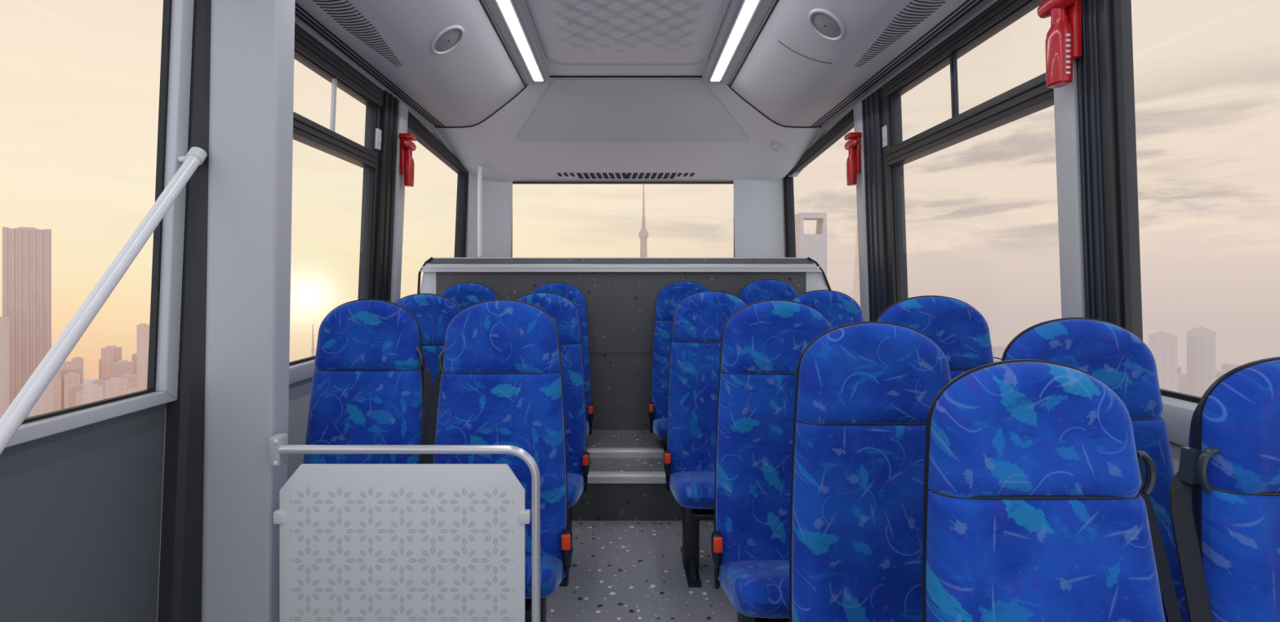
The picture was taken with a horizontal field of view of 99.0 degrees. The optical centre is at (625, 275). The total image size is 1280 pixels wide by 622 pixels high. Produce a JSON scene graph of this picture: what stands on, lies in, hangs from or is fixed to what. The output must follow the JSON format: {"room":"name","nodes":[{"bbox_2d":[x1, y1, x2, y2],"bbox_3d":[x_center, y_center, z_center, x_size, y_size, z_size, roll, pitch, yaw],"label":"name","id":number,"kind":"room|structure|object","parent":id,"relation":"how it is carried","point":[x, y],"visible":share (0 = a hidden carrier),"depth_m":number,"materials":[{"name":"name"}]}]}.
{"room":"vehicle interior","nodes":[
{"label":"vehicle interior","id":0,"kind":"room"},
{"bbox_2d":[0,377,312,621],"bbox_3d":[-1.249,0.747,1.325,0.096,0.846,5.850,0,0,0],"label":"wall","id":1,"kind":"structure","parent":0,"point":[81,507],"depth_m":1.24,"materials":[{"name":"plastic"}]},
{"bbox_2d":[0,0,207,454],"bbox_3d":[-1.140,-0.177,0.252,0.144,1.381,2.385,0,0,0],"label":"window","id":2,"kind":"structure","parent":1,"relation":"in","point":[177,15],"depth_m":1.38,"materials":[{"name":"grey metal"}]},
{"bbox_2d":[157,0,211,621],"bbox_3d":[-1.138,0.125,1.466,0.196,2.050,0.068,0,0,0],"label":"trim","id":3,"kind":"structure","parent":1,"relation":"attached to","point":[180,570],"depth_m":1.44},
{"bbox_2d":[165,22,384,408],"bbox_3d":[-1.189,-0.241,2.130,0.128,1.253,1.380,0,0,0],"label":"window","id":4,"kind":"structure","parent":1,"relation":"in","point":[309,51],"depth_m":2.28,"materials":[{"name":"black metal"}]},
{"bbox_2d":[407,111,467,257],"bbox_3d":[-1.196,-0.257,3.415,0.114,1.235,1.230,0,0,0],"label":"window","id":5,"kind":"structure","parent":1,"relation":"in","point":[424,137],"depth_m":3.79,"materials":[{"name":"black rubber"}]},
{"bbox_2d":[201,0,295,621],"bbox_3d":[-1.008,0.100,1.454,0.226,2.100,0.067,0,0,0],"label":"pillar","id":6,"kind":"structure","parent":0,"point":[251,64],"depth_m":1.42,"materials":[{"name":"plastic"}]},
{"bbox_2d":[294,16,467,173],"bbox_3d":[-1.181,-0.828,1.230,0.072,0.185,5.660,0,0,0],"label":"wall","id":7,"kind":"structure","parent":0,"point":[427,124],"depth_m":2.46,"materials":[{"name":"plastic"}]},
{"bbox_2d":[294,0,527,128],"bbox_3d":[-0.874,-1.031,0.848,0.571,0.284,4.896,0,0,0],"label":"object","id":8,"kind":"structure","parent":7,"relation":"attached to","point":[463,86],"depth_m":2.40,"materials":[{"name":"plastic"}]},
{"bbox_2d":[312,0,402,66],"bbox_3d":[-0.965,-0.902,1.941,0.106,0.015,0.788,0,0,0],"label":"outlet","id":9,"kind":"object","parent":8,"relation":"attached to","point":[313,0],"visible":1,"depth_m":1.95,"materials":[{"name":"black plastic"}]},
{"bbox_2d":[431,25,464,54],"bbox_3d":[-0.758,-1.006,2.330,0.136,0.109,0.164,0,0,-3],"label":"loudspeaker","id":10,"kind":"object","parent":8,"relation":"attached to","point":[440,45],"visible":1,"depth_m":2.32,"materials":[{"name":"plastic"}]},
{"bbox_2d":[434,28,461,51],"bbox_3d":[-0.755,-1.002,2.330,0.137,0.006,0.137,-38,0,0],"label":"speaker grille","id":11,"kind":"object","parent":10,"relation":"attached to","point":[452,35],"depth_m":2.32,"materials":[{"name":"grey plastic"}]},
{"bbox_2d":[373,90,408,302],"bbox_3d":[-1.196,0.130,2.683,0.178,2.000,0.233,0,0,0],"label":"pillar","id":12,"kind":"structure","parent":0,"point":[394,113],"depth_m":2.66,"materials":[{"name":"black metal"}]},
{"bbox_2d":[399,133,416,186],"bbox_3d":[-1.087,-0.577,2.728,0.064,0.258,0.118,0,0,0],"label":"hammer","id":13,"kind":"object","parent":12,"relation":"attached to","point":[407,146],"visible":1,"depth_m":2.71,"materials":[{"name":"red plastic"}]},
{"bbox_2d":[465,172,512,257],"bbox_3d":[-1.064,0.055,4.146,0.390,1.670,0.156,0,0,-43],"label":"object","id":14,"kind":"structure","parent":0,"point":[497,196],"depth_m":4.17,"materials":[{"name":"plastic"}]},
{"bbox_2d":[521,0,727,75],"bbox_3d":[0.018,-1.216,0.845,1.165,0.028,4.890,0,0,0],"label":"ceiling","id":15,"kind":"structure","parent":0,"point":[572,31],"depth_m":2.70,"materials":[{"name":"grey plastic"}]},
{"bbox_2d":[483,0,550,84],"bbox_3d":[-0.524,-1.176,0.843,0.145,0.052,4.886,0,0,0],"label":"trim","id":16,"kind":"structure","parent":15,"relation":"attached to","point":[491,6],"depth_m":2.67,"materials":[{"name":"plastic"}]},
{"bbox_2d":[494,0,545,81],"bbox_3d":[-0.504,-1.142,0.828,0.068,0.016,4.755,0,0,0],"label":"ceiling light","id":17,"kind":"object","parent":16,"relation":"attached to","point":[507,8],"visible":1,"depth_m":2.60,"materials":[{"name":"white plastic"}]},
{"bbox_2d":[550,75,702,77],"bbox_3d":[0.015,-1.198,3.290,1.030,0.008,0.012,0,0,0],"label":"trim","id":18,"kind":"structure","parent":15,"relation":"attached to","point":[550,76],"depth_m":3.29,"materials":[{"name":"plastic"}]},
{"bbox_2d":[525,0,731,65],"bbox_3d":[0.015,-1.202,1.850,0.898,0.017,2.518,0,0,0],"label":"trim","id":19,"kind":"structure","parent":15,"relation":"attached to","point":[528,2],"depth_m":2.97,"materials":[{"name":"plastic"}]},
{"bbox_2d":[702,0,774,84],"bbox_3d":[0.546,-1.176,0.843,0.168,0.052,4.886,0,0,0],"label":"trim","id":20,"kind":"structure","parent":15,"relation":"attached to","point":[764,6],"depth_m":2.66,"materials":[{"name":"plastic"}]},
{"bbox_2d":[708,0,760,81],"bbox_3d":[0.526,-1.142,0.828,0.070,0.016,4.755,0,0,0],"label":"ceiling light","id":21,"kind":"object","parent":20,"relation":"attached to","point":[748,8],"visible":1,"depth_m":2.60,"materials":[{"name":"white plastic"}]},
{"bbox_2d":[586,448,664,458],"bbox_3d":[0.020,0.912,2.808,2.360,0.043,0.044,0,0,0],"label":"trim","id":22,"kind":"structure","parent":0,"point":[594,453],"depth_m":2.79,"materials":[{"name":"metal"}]},
{"bbox_2d":[435,77,824,182],"bbox_3d":[0.020,-0.974,3.772,2.380,0.504,0.956,0,0,0],"label":"ceiling","id":23,"kind":"structure","parent":0,"point":[565,124],"depth_m":3.61,"materials":[{"name":"plastic"}]},
{"bbox_2d":[546,171,705,179],"bbox_3d":[0.005,-0.767,4.169,1.200,0.052,0.090,0,0,0],"label":"ceiling vent","id":24,"kind":"object","parent":23,"relation":"in","point":[557,175],"visible":1,"depth_m":4.17,"materials":[{"name":"plastic"}]},
{"bbox_2d":[770,142,787,151],"bbox_3d":[1.013,-0.852,3.646,0.073,0.073,0.184,0,0,-10],"label":"emblem","id":25,"kind":"object","parent":23,"relation":"attached to","point":[771,144],"visible":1,"depth_m":3.60,"materials":[{"name":"plastic"}]},
{"bbox_2d":[546,520,737,621],"bbox_3d":[0.010,1.190,1.325,2.660,0.080,5.850,0,0,0],"label":"floor","id":26,"kind":"structure","parent":0,"point":[620,571],"depth_m":2.07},
{"bbox_2d":[302,298,432,463],"bbox_3d":[-0.811,0.612,1.649,0.414,1.076,0.270,0,0,0],"label":"seat","id":27,"kind":"object","parent":26,"relation":"on","point":[371,382],"visible":0.48,"depth_m":1.69,"materials":[{"name":"fabric"}]},
{"bbox_2d":[268,433,540,621],"bbox_3d":[-0.551,0.780,1.395,0.707,0.740,0.060,0,0,0],"label":"rail","id":28,"kind":"object","parent":26,"relation":"on","point":[279,449],"visible":1,"depth_m":1.39,"materials":[{"name":"metal"}]},
{"bbox_2d":[273,463,530,621],"bbox_3d":[-0.568,0.765,1.395,0.652,0.569,0.020,0,0,0],"label":"partition panel","id":29,"kind":"object","parent":28,"relation":"attached to","point":[358,542],"visible":1,"depth_m":1.39,"materials":[{"name":"grey plastic"}]},
{"bbox_2d":[394,293,461,387],"bbox_3d":[-0.847,0.612,2.141,0.422,1.076,0.403,0,0,0],"label":"seat","id":30,"kind":"object","parent":26,"relation":"on","point":[433,313],"visible":0.18,"depth_m":2.27,"materials":[{"name":"fabric"}]},
{"bbox_2d":[424,299,572,621],"bbox_3d":[-0.381,0.612,1.595,0.452,1.076,0.274,0,0,0],"label":"seat","id":31,"kind":"object","parent":26,"relation":"on","point":[499,380],"visible":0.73,"depth_m":1.64,"materials":[{"name":"fabric"}]},
{"bbox_2d":[524,555,563,599],"bbox_3d":[-0.381,0.866,1.562,0.398,0.146,0.208,0,0,0],"label":"seat cushion","id":32,"kind":"object","parent":31,"relation":"on","point":[551,566],"depth_m":1.49,"materials":[{"name":"blue fabric"}]},
{"bbox_2d":[515,292,589,586],"bbox_3d":[-0.348,0.610,2.141,0.409,1.080,0.403,0,0,0],"label":"seat","id":33,"kind":"object","parent":26,"relation":"on","point":[565,313],"visible":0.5,"depth_m":2.25,"materials":[{"name":"fabric"}]},
{"bbox_2d":[567,472,583,507],"bbox_3d":[-0.349,0.832,2.099,0.361,0.146,0.318,0,0,0],"label":"seat cushion","id":34,"kind":"object","parent":33,"relation":"on","point":[575,480],"depth_m":2.03,"materials":[{"name":"blue fabric"}]},
{"bbox_2d":[572,483,714,520],"bbox_3d":[0.020,1.044,3.358,2.380,0.212,1.584,0,0,0],"label":"platform riser","id":35,"kind":"object","parent":26,"relation":"on","point":[601,501],"visible":0.07,"depth_m":2.57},
{"bbox_2d":[586,430,662,448],"bbox_3d":[0.020,0.916,3.475,2.380,0.043,1.350,0,0,0],"label":"floor","id":36,"kind":"structure","parent":35,"relation":"on","point":[598,438],"depth_m":2.98,"materials":[{"name":"grey rubber"}]},
{"bbox_2d":[440,282,498,310],"bbox_3d":[-0.857,0.466,2.841,0.422,0.858,0.383,0,0,0],"label":"seat","id":37,"kind":"object","parent":36,"relation":"on","point":[464,295],"visible":0.22,"depth_m":2.96,"materials":[{"name":"fabric"}]},
{"bbox_2d":[530,282,593,435],"bbox_3d":[-0.373,0.466,2.841,0.414,0.858,0.383,0,0,0],"label":"seat","id":38,"kind":"object","parent":36,"relation":"on","point":[575,295],"visible":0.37,"depth_m":2.96,"materials":[{"name":"fabric"}]},
{"bbox_2d":[586,421,589,435],"bbox_3d":[-0.374,0.799,2.800,0.365,0.146,0.302,0,0,0],"label":"seat cushion","id":39,"kind":"object","parent":38,"relation":"on","point":[587,422],"depth_m":2.85,"materials":[{"name":"fabric"}]},
{"bbox_2d":[417,257,831,430],"bbox_3d":[0.005,0.393,3.532,2.434,1.004,0.784,0,0,0],"label":"partition","id":40,"kind":"object","parent":36,"relation":"on","point":[620,294],"visible":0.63,"depth_m":3.17,"materials":[{"name":"plastic"}]},
{"bbox_2d":[477,166,482,257],"bbox_3d":[-1.020,-0.433,3.840,0.083,0.660,0.084,0,0,0],"label":"pole","id":41,"kind":"object","parent":40,"relation":"on","point":[479,168],"visible":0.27,"depth_m":3.83,"materials":[{"name":"grey metal"}]},
{"bbox_2d":[648,280,710,451],"bbox_3d":[0.330,0.462,2.841,0.414,0.866,0.383,0,0,0],"label":"seat","id":42,"kind":"object","parent":36,"relation":"on","point":[668,298],"visible":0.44,"depth_m":2.94,"materials":[{"name":"fabric"}]},
{"bbox_2d":[653,417,666,439],"bbox_3d":[0.330,0.791,2.800,0.365,0.146,0.302,0,0,0],"label":"seat cushion","id":43,"kind":"object","parent":42,"relation":"on","point":[660,424],"depth_m":2.69,"materials":[{"name":"blue fabric"}]},
{"bbox_2d":[738,279,797,305],"bbox_3d":[0.785,0.457,2.841,0.422,0.877,0.383,0,0,0],"label":"seat","id":44,"kind":"object","parent":36,"relation":"on","point":[762,290],"visible":0.2,"depth_m":2.96,"materials":[{"name":"fabric"}]},
{"bbox_2d":[588,458,664,471],"bbox_3d":[0.020,0.936,2.687,2.380,0.004,0.226,0,0,0],"label":"platform tread","id":45,"kind":"object","parent":35,"relation":"on","point":[595,464],"visible":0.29,"depth_m":2.69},
{"bbox_2d":[587,471,666,483],"bbox_3d":[0.020,0.951,2.574,2.360,0.041,0.044,0,0,0],"label":"trim","id":46,"kind":"structure","parent":35,"relation":"attached to","point":[593,477],"depth_m":2.55,"materials":[{"name":"metal"}]},
{"bbox_2d":[663,290,746,587],"bbox_3d":[0.366,0.607,2.131,0.422,1.087,0.422,0,0,0],"label":"seat","id":47,"kind":"object","parent":26,"relation":"on","point":[700,319],"visible":0.67,"depth_m":2.23,"materials":[{"name":"fabric"}]},
{"bbox_2d":[669,471,715,509],"bbox_3d":[0.367,0.825,2.087,0.372,0.146,0.335,0,0,0],"label":"seat cushion","id":48,"kind":"object","parent":47,"relation":"on","point":[692,490],"depth_m":1.97,"materials":[{"name":"blue fabric"}]},
{"bbox_2d":[711,299,831,621],"bbox_3d":[0.452,0.610,1.484,0.422,1.080,0.344,0,0,0],"label":"seat","id":49,"kind":"object","parent":26,"relation":"on","point":[762,344],"visible":0.66,"depth_m":1.55,"materials":[{"name":"fabric"}]},
{"bbox_2d":[719,560,789,618],"bbox_3d":[0.452,0.832,1.446,0.372,0.146,0.268,0,0,0],"label":"seat cushion","id":50,"kind":"object","parent":49,"relation":"on","point":[757,588],"depth_m":1.36,"materials":[{"name":"blue fabric"}]},
{"bbox_2d":[791,289,862,328],"bbox_3d":[0.837,0.605,2.131,0.422,1.091,0.422,0,0,0],"label":"seat","id":51,"kind":"object","parent":26,"relation":"on","point":[838,308],"visible":0.17,"depth_m":2.27,"materials":[{"name":"fabric"}]},
{"bbox_2d":[788,321,951,621],"bbox_3d":[0.539,0.625,1.059,0.422,1.051,0.336,0,0,0],"label":"seat","id":52,"kind":"object","parent":26,"relation":"on","point":[865,392],"visible":0.71,"depth_m":1.14,"materials":[{"name":"fabric"}]},
{"bbox_2d":[875,295,993,380],"bbox_3d":[0.907,0.604,1.484,0.435,1.092,0.344,0,0,0],"label":"seat","id":53,"kind":"object","parent":26,"relation":"on","point":[960,331],"visible":0.24,"depth_m":1.58,"materials":[{"name":"fabric"}]},
{"bbox_2d":[922,359,1182,621],"bbox_3d":[0.590,0.636,0.621,0.379,1.028,0.422,0,0,0],"label":"seat","id":54,"kind":"object","parent":26,"relation":"on","point":[1037,507],"visible":1,"depth_m":0.75,"materials":[{"name":"fabric"}]},
{"bbox_2d":[1001,317,1189,621],"bbox_3d":[0.947,0.619,1.014,0.401,1.062,0.336,0,0,0],"label":"seat","id":55,"kind":"object","parent":26,"relation":"on","point":[1106,351],"visible":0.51,"depth_m":1.11,"materials":[{"name":"fabric"}]},
{"bbox_2d":[1169,356,1279,621],"bbox_3d":[0.974,0.633,0.621,0.375,1.033,0.422,0,0,0],"label":"seat","id":56,"kind":"object","parent":26,"relation":"on","point":[1224,491],"visible":1,"depth_m":0.76,"materials":[{"name":"fabric"}]},
{"bbox_2d":[733,177,786,257],"bbox_3d":[1.051,0.055,4.211,0.419,1.670,0.105,0,0,16],"label":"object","id":57,"kind":"structure","parent":0,"point":[759,216],"depth_m":4.20,"materials":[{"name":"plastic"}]},
{"bbox_2d":[853,89,888,321],"bbox_3d":[1.248,0.130,2.678,0.164,2.000,0.245,0,0,0],"label":"pillar","id":58,"kind":"structure","parent":0,"point":[870,195],"depth_m":2.65,"materials":[{"name":"plastic"}]},
{"bbox_2d":[844,132,862,186],"bbox_3d":[1.145,-0.584,2.738,0.064,0.258,0.118,0,0,0],"label":"hammer","id":59,"kind":"object","parent":58,"relation":"attached to","point":[853,145],"visible":1,"depth_m":2.72,"materials":[{"name":"red plastic"}]},
{"bbox_2d":[787,0,998,177],"bbox_3d":[1.240,-0.828,1.230,0.070,0.185,5.660,0,0,0],"label":"wall","id":60,"kind":"structure","parent":0,"point":[827,127],"depth_m":2.48,"materials":[{"name":"plastic"}]},
{"bbox_2d":[783,109,853,257],"bbox_3d":[1.250,-0.267,3.510,0.105,1.235,1.420,0,0,0],"label":"window","id":61,"kind":"structure","parent":60,"relation":"in","point":[846,124],"depth_m":3.76,"materials":[{"name":"black rubber"}]},
{"bbox_2d":[728,0,991,128],"bbox_3d":[0.920,-1.031,0.848,0.598,0.284,4.896,0,0,0],"label":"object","id":62,"kind":"structure","parent":60,"relation":"attached to","point":[790,89],"depth_m":2.39,"materials":[{"name":"plastic"}]},
{"bbox_2d":[777,40,831,63],"bbox_3d":[0.806,-1.000,2.451,0.236,0.154,0.030,0,0,31],"label":"trim","id":63,"kind":"structure","parent":62,"relation":"attached to","point":[778,41],"depth_m":2.47,"materials":[{"name":"plastic"}]},
{"bbox_2d":[808,8,844,40],"bbox_3d":[0.801,-0.997,2.170,0.136,0.109,0.164,0,0,3],"label":"loudspeaker","id":64,"kind":"object","parent":62,"relation":"attached to","point":[834,30],"visible":1,"depth_m":2.16,"materials":[{"name":"plastic"}]},
{"bbox_2d":[811,12,840,37],"bbox_3d":[0.798,-0.994,2.170,0.137,0.006,0.137,38,0,0],"label":"speaker grille","id":65,"kind":"object","parent":64,"relation":"attached to","point":[832,29],"depth_m":2.17,"materials":[{"name":"grey plastic"}]},
{"bbox_2d":[854,0,945,66],"bbox_3d":[0.997,-0.901,1.846,0.106,0.015,0.998,0,0,0],"label":"outlet","id":66,"kind":"object","parent":62,"relation":"attached to","point":[919,5],"visible":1,"depth_m":1.94,"materials":[{"name":"black plastic"}]},
{"bbox_2d":[862,0,1053,359],"bbox_3d":[1.242,-0.295,2.140,0.118,1.170,1.280,0,0,0],"label":"window","id":67,"kind":"structure","parent":60,"relation":"in","point":[1029,97],"depth_m":2.09,"materials":[{"name":"black metal"}]},
{"bbox_2d":[1110,0,1201,403],"bbox_3d":[1.235,-0.284,0.228,0.055,1.125,2.279,0,0,0],"label":"window","id":68,"kind":"structure","parent":60,"relation":"in","point":[1115,5],"depth_m":1.35,"materials":[{"name":"black rubber"}]},
{"bbox_2d":[1053,0,1142,341],"bbox_3d":[1.255,0.125,1.446,0.150,2.010,0.159,0,0,0],"label":"column","id":69,"kind":"structure","parent":0,"point":[1084,108],"depth_m":1.40,"materials":[{"name":"plastic"}]},
{"bbox_2d":[1037,0,1081,88],"bbox_3d":[1.158,-0.644,1.442,0.069,0.279,0.127,0,0,0],"label":"hammer","id":70,"kind":"object","parent":69,"relation":"attached to","point":[1063,43],"visible":1,"depth_m":1.43,"materials":[{"name":"red plastic"}]},
{"bbox_2d":[1169,443,1182,475],"bbox_3d":[1.298,0.777,1.325,0.088,0.785,5.850,0,0,0],"label":"wall","id":71,"kind":"structure","parent":0,"point":[1175,450],"depth_m":1.25,"materials":[{"name":"plastic"}]},
{"bbox_2d":[992,355,1198,447],"bbox_3d":[1.252,0.330,0.600,0.076,0.104,4.400,0,0,0],"label":"trim","id":72,"kind":"structure","parent":71,"relation":"attached to","point":[1177,414],"depth_m":1.21,"materials":[{"name":"plastic"}]},
{"bbox_3d":[0.025,0.720,4.290,2.550,0.900,0.040,0,0,0],"label":"wall","id":73,"kind":"structure","parent":0,"visible":0},
{"bbox_2d":[511,182,734,257],"bbox_3d":[-0.016,-0.213,4.249,1.746,1.024,0.042,0,0,0],"label":"window","id":74,"kind":"structure","parent":73,"relation":"in","point":[513,183],"depth_m":4.23,"materials":[{"name":"black rubber"}]},
{"label":"outside","id":75,"kind":"structure","parent":0,"visible":0},
{"bbox_2d":[83,378,98,386],"bbox_3d":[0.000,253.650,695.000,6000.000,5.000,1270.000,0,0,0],"label":"ground","id":76,"kind":"structure","parent":75,"point":[86,381],"depth_m":1296.52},
{"bbox_2d":[0,316,8,418],"bbox_3d":[-648.000,145.610,560.000,22.000,211.080,22.000,0,0,41],"label":"tower","id":77,"kind":"structure","parent":76,"relation":"on","point":[4,321],"depth_m":558.85,"materials":[{"name":"beige concrete"}]},
{"bbox_2d":[2,226,51,417],"bbox_3d":[-677.557,98.540,619.595,31.200,305.220,37.000,0,0,42],"label":"tower","id":78,"kind":"structure","parent":76,"relation":"on","point":[26,251],"depth_m":609.00,"materials":[{"name":"concrete"}]},
{"bbox_2d":[30,381,52,417],"bbox_3d":[-519.022,172.390,486.000,12.124,157.519,13.471,0,0,43],"label":"block","id":79,"kind":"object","parent":76,"relation":"on","point":[43,405],"visible":0.07,"depth_m":483.18,"materials":[{"name":"beige concrete"}]},
{"bbox_2d":[51,377,61,411],"bbox_3d":[-620.794,181.218,596.000,7.513,139.864,8.348,0,0,44],"label":"block","id":80,"kind":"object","parent":76,"relation":"on","point":[56,382],"visible":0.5,"depth_m":593.88,"materials":[{"name":"beige concrete"}]},
{"bbox_2d":[53,364,68,377],"bbox_3d":[-1004.622,205.074,970.000,24.553,92.152,27.281,0,0,44],"label":"block","id":81,"kind":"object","parent":76,"relation":"on","point":[58,374],"visible":0.18,"depth_m":962.32,"materials":[{"name":"concrete"}]},
{"bbox_2d":[62,360,71,366],"bbox_3d":[-1078.663,208.615,1058.000,26.397,85.070,29.330,0,0,44],"label":"block","id":82,"kind":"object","parent":76,"relation":"on","point":[67,362],"visible":0.18,"depth_m":1051.49,"materials":[{"name":"concrete"}]},
{"bbox_2d":[61,365,81,409],"bbox_3d":[-893.410,198.693,882.000,20.735,104.914,23.039,0,0,45],"label":"block","id":83,"kind":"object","parent":76,"relation":"on","point":[70,369],"visible":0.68,"depth_m":872.36,"materials":[{"name":"concrete"}]},
{"bbox_2d":[63,372,79,408],"bbox_3d":[-870.040,202.128,860.000,15.946,98.044,17.718,0,0,45],"label":"block","id":84,"kind":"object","parent":76,"relation":"on","point":[69,379],"visible":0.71,"depth_m":851.32,"materials":[{"name":"beige concrete"}]},
{"bbox_2d":[68,383,84,407],"bbox_3d":[-708.284,195.563,706.000,13.543,111.173,15.047,0,0,45],"label":"block","id":85,"kind":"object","parent":76,"relation":"on","point":[73,388],"visible":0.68,"depth_m":699.42,"materials":[{"name":"concrete"}]},
{"bbox_2d":[71,356,83,384],"bbox_3d":[-927.715,194.513,926.000,12.870,113.275,14.300,0,0,45],"label":"block","id":86,"kind":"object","parent":76,"relation":"on","point":[77,362],"visible":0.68,"depth_m":923.20,"materials":[{"name":"concrete"}]},
{"bbox_2d":[75,391,83,405],"bbox_3d":[-525.856,181.665,530.000,8.804,138.970,7.923,0,0,-45],"label":"block","id":87,"kind":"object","parent":76,"relation":"on","point":[79,396],"visible":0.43,"depth_m":525.63,"materials":[{"name":"concrete"}]},
{"bbox_2d":[83,383,102,404],"bbox_3d":[-451.570,171.800,464.000,12.271,158.699,11.044,0,0,-44],"label":"block","id":88,"kind":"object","parent":76,"relation":"on","point":[91,393],"visible":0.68,"depth_m":460.15,"materials":[{"name":"beige concrete"}]},
{"bbox_2d":[92,379,106,399],"bbox_3d":[-594.547,184.409,618.000,11.025,133.482,9.923,0,0,-44],"label":"block","id":89,"kind":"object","parent":76,"relation":"on","point":[100,382],"visible":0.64,"depth_m":616.63,"materials":[{"name":"concrete"}]},
{"bbox_2d":[98,358,101,379],"bbox_3d":[-1083.230,210.696,1146.000,28.496,80.907,25.646,0,0,-43],"label":"block","id":90,"kind":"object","parent":76,"relation":"on","point":[100,360],"visible":0.11,"depth_m":1128.09,"materials":[{"name":"concrete"}]},
{"bbox_2d":[102,346,113,380],"bbox_3d":[-980.476,193.291,1036.000,15.333,115.718,13.800,0,0,-43],"label":"block","id":91,"kind":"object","parent":76,"relation":"on","point":[108,352],"visible":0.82,"depth_m":1031.41,"materials":[{"name":"concrete"}]},
{"bbox_2d":[101,345,121,379],"bbox_3d":[-1014.752,194.916,1080.000,29.667,112.467,26.700,0,0,-43],"label":"block","id":92,"kind":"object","parent":76,"relation":"on","point":[117,350],"visible":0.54,"depth_m":1075.90,"materials":[{"name":"concrete"}]},
{"bbox_2d":[105,377,127,399],"bbox_3d":[-534.329,179.423,574.000,16.667,143.454,15.001,0,0,-43],"label":"block","id":93,"kind":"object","parent":76,"relation":"on","point":[115,387],"visible":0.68,"depth_m":568.49,"materials":[{"name":"beige concrete"}]},
{"bbox_2d":[113,360,133,377],"bbox_3d":[-748.902,188.706,816.000,21.667,124.888,19.500,0,0,-43],"label":"block","id":94,"kind":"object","parent":76,"relation":"on","point":[122,367],"visible":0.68,"depth_m":808.97,"materials":[{"name":"concrete"}]},
{"bbox_2d":[120,373,134,390],"bbox_3d":[-722.192,197.332,794.000,14.863,107.637,13.377,0,0,-42],"label":"block","id":95,"kind":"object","parent":76,"relation":"on","point":[131,378],"visible":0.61,"depth_m":791.19,"materials":[{"name":"concrete"}]},
{"bbox_2d":[124,387,139,394],"bbox_3d":[-457.820,178.095,508.000,10.253,146.110,9.228,0,0,-42],"label":"block","id":96,"kind":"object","parent":76,"relation":"on","point":[130,390],"visible":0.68,"depth_m":505.50,"materials":[{"name":"concrete"}]},
{"bbox_2d":[132,352,136,374],"bbox_3d":[-903.940,197.359,1014.000,16.381,107.583,14.743,0,0,-42],"label":"block","id":97,"kind":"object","parent":76,"relation":"on","point":[134,356],"visible":0.25,"depth_m":1006.04,"materials":[{"name":"concrete"}]},
{"bbox_2d":[134,374,136,389],"bbox_3d":[-639.807,190.208,728.000,20.488,121.884,18.439,0,0,-41],"label":"block","id":98,"kind":"object","parent":76,"relation":"on","point":[135,375],"visible":0.07,"depth_m":715.31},
{"bbox_2d":[136,323,149,391],"bbox_3d":[-551.000,152.880,625.000,11.000,196.540,11.000,0,0,-41],"label":"tower","id":99,"kind":"structure","parent":76,"relation":"on","point":[143,329],"depth_m":620.41,"materials":[{"name":"grey concrete"}]},
{"bbox_2d":[311,324,315,356],"bbox_3d":[-514.000,165.150,900.000,8.000,172.000,8.000,0,0,0],"label":"mast","id":100,"kind":"object","parent":76,"relation":"on","point":[313,348],"visible":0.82,"depth_m":898.95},
{"bbox_2d":[638,184,648,257],"bbox_3d":[30.500,49.575,900.000,18.000,403.150,18.000,0,0,0],"label":"tower","id":101,"kind":"structure","parent":76,"relation":"on","point":[643,234],"depth_m":896.10,"materials":[{"name":"concrete"}]},
{"bbox_2d":[794,212,826,277],"bbox_3d":[271.000,80.150,800.000,40.000,342.000,28.000,0,0,0],"label":"tower","id":102,"kind":"structure","parent":76,"relation":"on","point":[814,246],"depth_m":786.00,"materials":[{"name":"beige concrete"}]},
{"bbox_2d":[852,224,860,306],"bbox_3d":[403.012,51.150,900.000,68.135,400.000,68.000,0,0,0],"label":"tower","id":103,"kind":"structure","parent":76,"relation":"on","point":[856,297],"depth_m":899.83,"materials":[{"name":"beige concrete"}]},
{"bbox_2d":[991,350,1001,356],"bbox_3d":[415.379,168.313,625.000,24.425,165.673,14.655,0,0,34],"label":"block","id":104,"kind":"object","parent":76,"relation":"on","point":[997,353],"visible":0.14,"depth_m":615.13,"materials":[{"name":"concrete"}]},
{"bbox_2d":[991,346,1006,350],"bbox_3d":[721.799,194.771,1065.000,43.529,112.759,26.117,0,0,34],"label":"block","id":105,"kind":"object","parent":76,"relation":"on","point":[997,348],"visible":0.07,"depth_m":1054.84,"materials":[{"name":"concrete"}]},
{"bbox_2d":[1148,330,1177,391],"bbox_3d":[393.500,145.875,400.000,15.000,210.550,14.000,0,0,45],"label":"block","id":106,"kind":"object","parent":76,"relation":"on","point":[1162,345],"visible":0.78,"depth_m":394.07,"materials":[{"name":"grey concrete"}]},
{"bbox_2d":[1177,365,1181,373],"bbox_3d":[782.206,190.569,790.000,29.957,121.161,17.974,0,0,45],"label":"block","id":107,"kind":"object","parent":76,"relation":"on","point":[1179,367],"visible":0.14,"depth_m":774.85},
{"bbox_2d":[1177,373,1186,394],"bbox_3d":[525.309,172.173,515.000,11.528,157.953,19.213,0,0,-44],"label":"block","id":108,"kind":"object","parent":76,"relation":"on","point":[1181,378],"visible":0.07,"depth_m":511.46,"materials":[{"name":"concrete"}]},
{"bbox_2d":[1186,325,1215,397],"bbox_3d":[421.500,144.192,400.000,14.000,213.915,14.500,0,0,-44],"label":"block","id":109,"kind":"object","parent":76,"relation":"on","point":[1201,341],"visible":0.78,"depth_m":395.42,"materials":[{"name":"grey concrete"}]},
{"bbox_2d":[1215,370,1228,380],"bbox_3d":[797.729,189.930,735.000,23.322,122.440,38.870,0,0,-43],"label":"block","id":110,"kind":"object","parent":76,"relation":"on","point":[1218,373],"visible":0.07,"depth_m":727.64,"materials":[{"name":"concrete"}]},
{"bbox_2d":[1221,363,1241,371],"bbox_3d":[1003.905,199.139,900.000,18.155,104.023,30.258,0,0,-42],"label":"block","id":111,"kind":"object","parent":76,"relation":"on","point":[1227,367],"visible":0.21,"depth_m":900.05,"materials":[{"name":"concrete"}]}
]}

